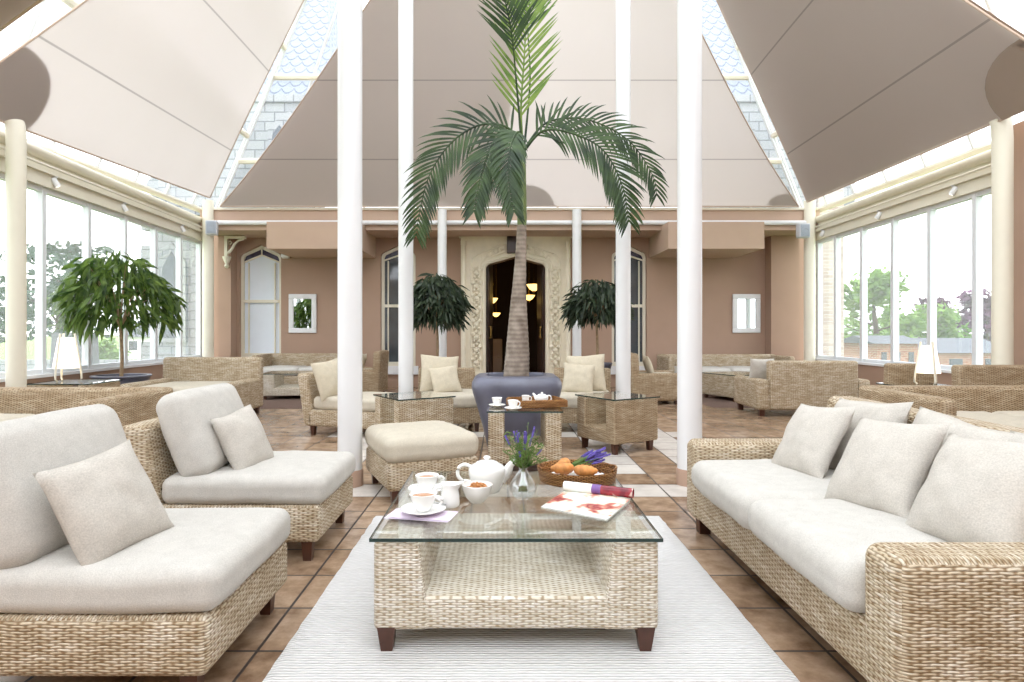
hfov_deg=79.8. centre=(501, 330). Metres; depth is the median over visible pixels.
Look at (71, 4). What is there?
roof
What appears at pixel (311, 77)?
roof
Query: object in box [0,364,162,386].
wall
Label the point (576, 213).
column
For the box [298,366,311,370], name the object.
seat cushion
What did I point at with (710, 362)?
sofa
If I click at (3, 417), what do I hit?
seat cushion
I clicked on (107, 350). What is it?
bush
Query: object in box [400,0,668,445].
potted palm
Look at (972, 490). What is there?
throw cushion
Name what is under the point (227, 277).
pilaster
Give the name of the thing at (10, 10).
shade sail
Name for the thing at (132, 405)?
sofa
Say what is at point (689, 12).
column
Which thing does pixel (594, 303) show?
ficus tree
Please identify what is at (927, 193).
window
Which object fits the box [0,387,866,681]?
floor
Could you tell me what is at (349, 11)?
column
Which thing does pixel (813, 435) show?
throw cushion
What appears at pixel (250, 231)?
fascia
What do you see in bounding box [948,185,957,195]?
spotlight
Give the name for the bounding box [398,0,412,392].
column
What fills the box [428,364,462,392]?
throw cushion
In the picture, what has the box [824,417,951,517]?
throw cushion
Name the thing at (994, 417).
seat cushion
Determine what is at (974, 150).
roof
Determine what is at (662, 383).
armchair
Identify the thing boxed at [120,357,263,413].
sofa
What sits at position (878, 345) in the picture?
house
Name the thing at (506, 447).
shelf
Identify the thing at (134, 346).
house
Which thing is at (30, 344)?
lawn
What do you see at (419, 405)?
side table
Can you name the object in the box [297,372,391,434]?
lounge chair
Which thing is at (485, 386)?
planter
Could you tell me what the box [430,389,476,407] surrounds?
seat cushion
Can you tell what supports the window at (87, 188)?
in the wall at (156, 371)
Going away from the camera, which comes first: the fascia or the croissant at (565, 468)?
the croissant at (565, 468)
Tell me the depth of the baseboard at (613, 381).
12.57 m
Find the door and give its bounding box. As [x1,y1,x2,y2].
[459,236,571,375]
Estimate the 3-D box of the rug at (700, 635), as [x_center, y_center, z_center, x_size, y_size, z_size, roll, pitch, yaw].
[0.095,1.145,2.400,1.768,0.006,2.806,0,0,0]
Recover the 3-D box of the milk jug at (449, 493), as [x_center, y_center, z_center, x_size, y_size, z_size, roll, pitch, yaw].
[-0.220,0.681,2.559,0.109,0.100,0.082,0,0,23]
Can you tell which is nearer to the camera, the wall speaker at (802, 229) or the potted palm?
the potted palm
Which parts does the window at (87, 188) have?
sill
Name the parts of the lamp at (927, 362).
leg, lamp shade, leg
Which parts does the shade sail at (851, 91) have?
hem cord, hem cord, hem cord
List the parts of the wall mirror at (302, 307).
looking glass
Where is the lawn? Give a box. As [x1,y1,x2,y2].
[0,335,140,359]
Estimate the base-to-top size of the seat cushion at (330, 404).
0.174 m
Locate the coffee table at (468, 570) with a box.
[369,471,662,650]
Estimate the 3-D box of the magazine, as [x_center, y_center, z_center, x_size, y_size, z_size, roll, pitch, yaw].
[0.358,0.707,2.577,0.315,0.049,0.359,0,0,26]
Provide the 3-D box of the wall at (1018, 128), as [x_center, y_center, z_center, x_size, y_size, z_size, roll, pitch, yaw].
[5.878,-0.600,4.775,0.240,3.500,14.364,0,0,2]
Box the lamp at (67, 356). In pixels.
[52,333,82,381]
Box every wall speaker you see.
[205,220,217,235]
[796,223,809,238]
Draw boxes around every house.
[117,320,149,358]
[844,335,926,362]
[913,338,990,365]
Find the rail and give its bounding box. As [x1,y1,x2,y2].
[213,220,806,224]
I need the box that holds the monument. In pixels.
[50,333,98,367]
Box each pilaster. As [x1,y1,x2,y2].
[218,236,236,356]
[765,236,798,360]
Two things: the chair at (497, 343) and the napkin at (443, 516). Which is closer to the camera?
the napkin at (443, 516)
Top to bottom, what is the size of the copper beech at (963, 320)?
3.993 m
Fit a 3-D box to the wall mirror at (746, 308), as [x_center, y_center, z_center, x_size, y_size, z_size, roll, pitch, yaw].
[5.024,-0.360,12.576,0.570,0.800,0.040,0,0,0]
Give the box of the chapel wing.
[141,177,195,359]
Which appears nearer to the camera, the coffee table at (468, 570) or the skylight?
the coffee table at (468, 570)
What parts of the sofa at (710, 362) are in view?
arm, backrest, arm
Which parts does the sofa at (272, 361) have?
arm, frame, backrest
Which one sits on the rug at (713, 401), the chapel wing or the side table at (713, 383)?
the side table at (713, 383)
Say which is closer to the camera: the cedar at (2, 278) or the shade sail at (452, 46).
the shade sail at (452, 46)
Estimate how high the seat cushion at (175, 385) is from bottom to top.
0.205 m
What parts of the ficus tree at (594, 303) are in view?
pot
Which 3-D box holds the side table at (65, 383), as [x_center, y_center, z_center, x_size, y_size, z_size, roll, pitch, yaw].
[-4.900,0.865,7.020,0.722,0.570,0.602,0,0,0]
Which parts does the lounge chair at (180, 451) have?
frame, leg, leg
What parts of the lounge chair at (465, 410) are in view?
leg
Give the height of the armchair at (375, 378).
0.800 m
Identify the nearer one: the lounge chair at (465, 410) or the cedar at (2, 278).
the lounge chair at (465, 410)
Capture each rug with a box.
[260,396,301,408]
[262,516,799,681]
[702,394,751,407]
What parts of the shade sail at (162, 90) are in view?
hem cord, hem cord, hem cord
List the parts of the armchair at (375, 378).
arm, arm, backrest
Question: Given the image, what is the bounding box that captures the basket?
[537,459,617,487]
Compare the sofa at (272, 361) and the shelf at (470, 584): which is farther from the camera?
the sofa at (272, 361)
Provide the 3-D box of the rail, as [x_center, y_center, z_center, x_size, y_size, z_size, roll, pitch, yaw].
[0.125,-2.050,11.590,11.250,0.086,0.090,0,0,0]
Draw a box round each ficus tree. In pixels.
[47,250,188,384]
[413,273,475,355]
[559,279,635,369]
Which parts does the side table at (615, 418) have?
leg, panel, leg, glass, panel, leg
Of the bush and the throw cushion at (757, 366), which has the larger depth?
the bush
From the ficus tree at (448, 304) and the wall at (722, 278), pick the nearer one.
the ficus tree at (448, 304)
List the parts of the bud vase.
glass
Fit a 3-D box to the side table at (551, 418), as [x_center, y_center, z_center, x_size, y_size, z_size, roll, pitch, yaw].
[0.180,0.890,5.100,0.602,0.520,0.602,0,0,0]
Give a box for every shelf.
[273,384,299,395]
[425,513,607,627]
[503,436,545,463]
[585,423,605,442]
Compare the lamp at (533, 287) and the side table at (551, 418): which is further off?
the lamp at (533, 287)
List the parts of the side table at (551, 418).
panel, glass, panel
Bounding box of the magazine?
[541,481,633,520]
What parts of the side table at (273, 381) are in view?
panel, glass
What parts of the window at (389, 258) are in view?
pane, sill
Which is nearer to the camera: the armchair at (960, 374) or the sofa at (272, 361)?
the armchair at (960, 374)
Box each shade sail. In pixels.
[0,0,43,31]
[0,0,303,197]
[220,0,798,206]
[716,0,1023,202]
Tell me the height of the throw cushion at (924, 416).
0.438 m
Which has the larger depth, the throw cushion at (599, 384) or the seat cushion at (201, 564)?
the throw cushion at (599, 384)
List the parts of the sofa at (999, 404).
arm, backrest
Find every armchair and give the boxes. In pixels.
[362,350,388,391]
[631,353,676,404]
[883,363,933,382]
[951,365,1023,384]
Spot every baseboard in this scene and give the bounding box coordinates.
[388,379,417,386]
[611,379,615,386]
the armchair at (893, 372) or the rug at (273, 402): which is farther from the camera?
the rug at (273, 402)
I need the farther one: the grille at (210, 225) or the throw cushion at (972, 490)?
the grille at (210, 225)
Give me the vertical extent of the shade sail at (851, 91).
6.402 m
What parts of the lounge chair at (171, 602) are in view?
frame, leg, leg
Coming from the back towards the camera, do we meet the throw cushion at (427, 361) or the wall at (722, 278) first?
the wall at (722, 278)
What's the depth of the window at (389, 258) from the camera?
12.73 m
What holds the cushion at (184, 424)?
on the lounge chair at (180, 451)
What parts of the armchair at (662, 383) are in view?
backrest, arm, arm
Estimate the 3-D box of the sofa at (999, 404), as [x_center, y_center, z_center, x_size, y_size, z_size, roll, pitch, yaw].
[4.180,0.818,4.950,2.000,0.665,1.094,0,0,0]
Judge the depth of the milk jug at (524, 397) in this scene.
5.17 m
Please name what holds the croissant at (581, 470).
in the basket
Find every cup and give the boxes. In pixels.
[400,489,445,515]
[408,472,444,491]
[489,397,504,406]
[504,399,521,409]
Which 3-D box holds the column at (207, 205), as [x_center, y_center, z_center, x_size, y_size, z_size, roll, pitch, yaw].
[-5.570,-0.660,11.600,0.200,3.620,0.200,0,0,0]
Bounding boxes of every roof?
[0,0,305,212]
[218,0,800,207]
[732,0,996,212]
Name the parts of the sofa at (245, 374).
arm, backrest, arm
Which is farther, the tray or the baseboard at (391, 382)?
the baseboard at (391, 382)
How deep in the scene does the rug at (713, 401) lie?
9.74 m
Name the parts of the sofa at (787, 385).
leg, arm, leg, backrest, arm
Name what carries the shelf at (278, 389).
attached to the side table at (273, 381)
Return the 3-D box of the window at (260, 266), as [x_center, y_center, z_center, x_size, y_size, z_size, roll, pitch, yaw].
[-4.980,-0.530,12.635,0.980,2.480,0.190,0,0,0]
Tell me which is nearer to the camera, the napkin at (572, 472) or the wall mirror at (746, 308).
the napkin at (572, 472)
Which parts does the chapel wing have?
pane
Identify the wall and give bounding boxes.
[0,360,134,372]
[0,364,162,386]
[214,236,803,378]
[493,259,536,369]
[816,120,1023,384]
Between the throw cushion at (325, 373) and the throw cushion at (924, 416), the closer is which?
the throw cushion at (924, 416)
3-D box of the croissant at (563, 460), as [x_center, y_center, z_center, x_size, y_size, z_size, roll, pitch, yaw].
[0.308,0.663,3.054,0.068,0.061,0.119,0,0,21]
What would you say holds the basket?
on the coffee table at (468, 570)
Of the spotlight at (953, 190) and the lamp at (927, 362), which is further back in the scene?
the spotlight at (953, 190)
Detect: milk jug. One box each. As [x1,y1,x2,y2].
[434,481,463,507]
[522,395,531,400]
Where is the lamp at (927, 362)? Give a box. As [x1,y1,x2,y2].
[913,342,940,384]
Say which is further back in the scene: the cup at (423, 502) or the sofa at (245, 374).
the sofa at (245, 374)
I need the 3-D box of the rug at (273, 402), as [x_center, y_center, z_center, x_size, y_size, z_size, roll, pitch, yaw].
[-3.850,1.143,10.125,1.806,0.010,2.158,0,0,0]
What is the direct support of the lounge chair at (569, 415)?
on the floor
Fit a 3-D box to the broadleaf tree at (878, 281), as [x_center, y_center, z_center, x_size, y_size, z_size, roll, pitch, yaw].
[15.056,-0.422,24.924,3.343,4.534,4.014,0,0,-36]
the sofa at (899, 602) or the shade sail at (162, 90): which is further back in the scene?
the shade sail at (162, 90)
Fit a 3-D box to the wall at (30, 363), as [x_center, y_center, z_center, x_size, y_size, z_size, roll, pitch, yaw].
[-16.200,1.375,21.200,15.600,0.750,0.400,0,0,0]
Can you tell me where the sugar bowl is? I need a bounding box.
[462,480,491,503]
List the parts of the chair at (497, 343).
seat, backrest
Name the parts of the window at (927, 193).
sill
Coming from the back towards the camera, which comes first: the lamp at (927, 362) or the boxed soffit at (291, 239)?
the boxed soffit at (291, 239)
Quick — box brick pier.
[815,188,843,356]
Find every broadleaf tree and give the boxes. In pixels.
[844,265,926,337]
[870,305,901,334]
[903,300,971,337]
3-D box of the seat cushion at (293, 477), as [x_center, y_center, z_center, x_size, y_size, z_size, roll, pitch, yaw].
[-1.295,0.796,3.380,0.839,0.174,0.717,0,0,0]
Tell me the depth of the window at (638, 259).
12.70 m
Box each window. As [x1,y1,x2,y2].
[0,130,201,381]
[241,246,280,356]
[382,247,417,373]
[611,248,645,373]
[815,149,990,372]
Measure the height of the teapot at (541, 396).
0.106 m
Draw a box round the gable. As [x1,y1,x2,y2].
[702,0,854,207]
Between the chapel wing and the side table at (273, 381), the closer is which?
the side table at (273, 381)
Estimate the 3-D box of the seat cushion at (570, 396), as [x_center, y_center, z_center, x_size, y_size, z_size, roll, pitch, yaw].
[0.928,0.797,7.291,0.716,0.175,0.839,0,0,10]
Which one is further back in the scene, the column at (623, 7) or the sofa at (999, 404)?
the column at (623, 7)
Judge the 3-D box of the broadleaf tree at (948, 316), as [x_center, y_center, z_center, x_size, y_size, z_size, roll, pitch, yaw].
[18.401,0.197,26.096,2.989,3.123,2.504,0,0,0]
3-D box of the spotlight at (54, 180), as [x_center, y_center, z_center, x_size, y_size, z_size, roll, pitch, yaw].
[-5.439,-1.814,7.456,0.106,0.136,0.069,0,0,-38]
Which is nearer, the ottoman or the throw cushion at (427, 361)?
the ottoman
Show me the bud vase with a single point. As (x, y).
(522, 457)
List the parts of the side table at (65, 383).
panel, glass, panel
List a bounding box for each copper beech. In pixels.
[913,296,969,337]
[954,288,990,341]
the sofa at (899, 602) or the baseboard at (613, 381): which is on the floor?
the sofa at (899, 602)
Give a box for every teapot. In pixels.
[456,455,514,493]
[532,392,551,399]
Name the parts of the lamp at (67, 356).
leg, leg, lamp shade, leg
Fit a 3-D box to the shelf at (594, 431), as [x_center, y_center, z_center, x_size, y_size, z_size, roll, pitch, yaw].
[1.126,0.985,6.000,0.550,0.130,0.450,0,0,-31]
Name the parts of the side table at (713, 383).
panel, glass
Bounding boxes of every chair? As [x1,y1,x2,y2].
[0,404,289,681]
[123,383,355,560]
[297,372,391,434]
[418,367,480,431]
[493,339,501,371]
[554,367,610,423]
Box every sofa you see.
[0,387,172,426]
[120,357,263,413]
[252,353,337,383]
[657,354,794,372]
[687,396,1023,681]
[734,361,869,416]
[859,385,1023,427]
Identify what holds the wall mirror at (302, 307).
attached to the wall at (722, 278)
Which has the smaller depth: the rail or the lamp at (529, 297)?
the rail
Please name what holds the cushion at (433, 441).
on the ottoman
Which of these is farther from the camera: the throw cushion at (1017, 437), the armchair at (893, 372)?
the armchair at (893, 372)
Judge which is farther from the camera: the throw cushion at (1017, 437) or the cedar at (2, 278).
the cedar at (2, 278)
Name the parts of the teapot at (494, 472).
handle, lid, spout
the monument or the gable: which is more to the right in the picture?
the gable
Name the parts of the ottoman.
leg, leg, frame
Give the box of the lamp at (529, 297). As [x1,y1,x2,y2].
[526,295,534,302]
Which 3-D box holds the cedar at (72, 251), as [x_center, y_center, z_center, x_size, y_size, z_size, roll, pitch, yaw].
[-19.802,-1.136,27.011,6.408,5.790,6.599,0,0,0]
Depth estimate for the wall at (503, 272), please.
18.00 m
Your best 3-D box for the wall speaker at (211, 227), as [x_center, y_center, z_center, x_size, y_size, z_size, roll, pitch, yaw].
[-5.384,-1.910,11.372,0.200,0.260,0.234,0,0,-15]
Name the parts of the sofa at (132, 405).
arm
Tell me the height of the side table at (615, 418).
0.520 m
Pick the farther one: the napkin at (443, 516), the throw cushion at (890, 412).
the throw cushion at (890, 412)
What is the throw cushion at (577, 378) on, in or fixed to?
on the lounge chair at (569, 415)
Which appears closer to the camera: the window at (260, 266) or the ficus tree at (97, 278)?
the ficus tree at (97, 278)
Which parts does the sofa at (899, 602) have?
leg, arm, frame, backrest, arm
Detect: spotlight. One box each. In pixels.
[51,176,60,187]
[121,203,128,211]
[874,210,881,218]
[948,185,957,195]
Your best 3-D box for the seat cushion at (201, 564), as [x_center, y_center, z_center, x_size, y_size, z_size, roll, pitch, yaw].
[-1.280,0.796,2.198,0.840,0.179,0.716,0,0,0]
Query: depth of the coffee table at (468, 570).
2.19 m
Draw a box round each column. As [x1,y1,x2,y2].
[4,119,26,386]
[202,200,213,356]
[338,0,362,487]
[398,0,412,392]
[438,209,446,356]
[572,209,580,355]
[616,0,630,392]
[676,0,701,486]
[804,200,815,360]
[989,117,1013,364]
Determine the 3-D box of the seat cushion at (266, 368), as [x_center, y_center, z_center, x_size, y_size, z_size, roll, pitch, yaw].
[-4.227,0.770,11.862,0.771,0.208,0.747,0,0,0]
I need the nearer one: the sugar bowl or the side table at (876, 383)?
the sugar bowl
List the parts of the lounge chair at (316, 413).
leg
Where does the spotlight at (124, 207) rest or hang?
attached to the window at (87, 188)
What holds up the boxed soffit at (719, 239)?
attached to the wall at (722, 278)
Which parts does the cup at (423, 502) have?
handle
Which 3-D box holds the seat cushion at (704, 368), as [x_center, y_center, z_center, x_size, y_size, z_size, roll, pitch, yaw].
[3.722,0.771,11.661,1.070,0.206,0.749,0,0,0]
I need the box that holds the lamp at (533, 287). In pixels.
[526,284,536,293]
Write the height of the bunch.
0.086 m
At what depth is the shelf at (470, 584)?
2.34 m
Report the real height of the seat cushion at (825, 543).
0.205 m
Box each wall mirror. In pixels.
[289,294,316,332]
[732,294,760,332]
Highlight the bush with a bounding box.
[98,337,131,359]
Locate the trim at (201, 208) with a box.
[201,208,818,209]
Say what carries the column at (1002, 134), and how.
on the floor
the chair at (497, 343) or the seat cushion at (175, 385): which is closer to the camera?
the seat cushion at (175, 385)
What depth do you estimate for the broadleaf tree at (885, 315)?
46.86 m
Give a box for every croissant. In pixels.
[550,462,573,474]
[556,458,570,463]
[573,464,597,475]
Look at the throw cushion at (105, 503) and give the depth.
1.99 m
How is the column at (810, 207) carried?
on the floor
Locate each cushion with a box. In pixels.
[0,404,126,569]
[0,413,34,421]
[0,507,289,613]
[33,439,173,565]
[141,381,231,391]
[156,383,243,476]
[162,450,355,504]
[210,404,273,469]
[263,365,305,375]
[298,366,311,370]
[311,358,337,401]
[314,392,391,411]
[362,354,366,368]
[365,420,478,462]
[419,354,458,390]
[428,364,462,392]
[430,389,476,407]
[560,390,608,407]
[561,362,595,391]
[566,354,606,390]
[642,355,653,372]
[674,366,730,372]
[691,459,834,529]
[722,366,749,371]
[748,498,946,612]
[749,358,774,378]
[772,403,856,478]
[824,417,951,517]
[829,398,912,469]
[906,433,1023,541]
[912,406,1013,478]
[957,411,1023,427]
[992,411,1023,416]
[1009,430,1023,442]
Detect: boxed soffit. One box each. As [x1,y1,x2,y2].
[267,222,375,257]
[649,222,763,257]
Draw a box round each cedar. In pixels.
[0,240,141,338]
[0,275,51,343]
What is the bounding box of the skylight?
[158,0,337,215]
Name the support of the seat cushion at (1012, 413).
on the sofa at (999, 404)
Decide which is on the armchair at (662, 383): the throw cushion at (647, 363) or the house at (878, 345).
the throw cushion at (647, 363)
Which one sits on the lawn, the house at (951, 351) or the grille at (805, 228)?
the house at (951, 351)
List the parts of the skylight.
pane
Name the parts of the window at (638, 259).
sill, pane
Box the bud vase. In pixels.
[502,426,548,499]
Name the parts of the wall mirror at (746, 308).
looking glass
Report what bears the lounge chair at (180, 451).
on the floor
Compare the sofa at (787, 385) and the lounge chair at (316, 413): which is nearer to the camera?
the lounge chair at (316, 413)
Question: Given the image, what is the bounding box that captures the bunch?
[571,447,610,465]
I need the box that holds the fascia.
[200,209,819,237]
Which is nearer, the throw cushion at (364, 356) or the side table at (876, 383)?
the side table at (876, 383)
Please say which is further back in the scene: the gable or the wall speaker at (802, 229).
the gable
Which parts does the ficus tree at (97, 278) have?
pot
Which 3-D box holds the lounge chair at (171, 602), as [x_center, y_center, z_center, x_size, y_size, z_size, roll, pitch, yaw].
[-1.372,0.721,2.200,1.025,0.857,0.720,0,0,0]
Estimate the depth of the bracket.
12.26 m
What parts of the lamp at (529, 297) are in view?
lamp shade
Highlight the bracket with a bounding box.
[222,236,245,267]
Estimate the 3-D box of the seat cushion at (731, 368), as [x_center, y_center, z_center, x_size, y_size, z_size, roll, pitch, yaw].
[4.777,0.768,11.660,1.073,0.206,0.746,0,0,0]
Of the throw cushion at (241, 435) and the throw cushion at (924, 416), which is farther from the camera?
the throw cushion at (241, 435)
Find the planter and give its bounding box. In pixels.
[472,372,561,445]
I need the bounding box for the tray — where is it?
[506,396,567,408]
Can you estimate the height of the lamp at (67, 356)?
0.553 m
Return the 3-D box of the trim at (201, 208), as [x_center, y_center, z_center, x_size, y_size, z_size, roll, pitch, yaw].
[0.150,-2.320,11.695,11.700,0.040,0.190,0,0,0]
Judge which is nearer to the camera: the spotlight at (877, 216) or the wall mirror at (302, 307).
the spotlight at (877, 216)
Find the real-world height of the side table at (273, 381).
0.430 m
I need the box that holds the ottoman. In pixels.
[365,420,478,503]
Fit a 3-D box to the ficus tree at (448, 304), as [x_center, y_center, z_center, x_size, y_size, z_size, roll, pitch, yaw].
[-1.052,0.091,9.977,1.171,2.118,1.228,0,0,0]
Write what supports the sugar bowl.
on the coffee table at (468, 570)
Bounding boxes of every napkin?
[384,508,457,521]
[552,470,603,475]
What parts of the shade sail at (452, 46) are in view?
hem cord, hem cord, hem cord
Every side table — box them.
[27,379,122,386]
[263,370,312,399]
[373,391,455,424]
[487,402,562,463]
[575,391,659,454]
[702,371,749,401]
[876,383,944,384]
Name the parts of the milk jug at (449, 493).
handle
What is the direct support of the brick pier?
on the lawn
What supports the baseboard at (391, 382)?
attached to the wall at (722, 278)
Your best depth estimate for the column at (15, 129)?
6.43 m
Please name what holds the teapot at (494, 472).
on the coffee table at (468, 570)
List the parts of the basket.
handle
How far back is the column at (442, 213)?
11.38 m
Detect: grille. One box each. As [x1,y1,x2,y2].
[206,221,215,232]
[801,224,809,235]
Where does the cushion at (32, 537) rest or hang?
on the lounge chair at (171, 602)
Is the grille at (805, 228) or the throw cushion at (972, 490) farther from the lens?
the grille at (805, 228)
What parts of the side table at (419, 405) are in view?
panel, glass, panel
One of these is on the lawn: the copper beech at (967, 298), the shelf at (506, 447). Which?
the copper beech at (967, 298)

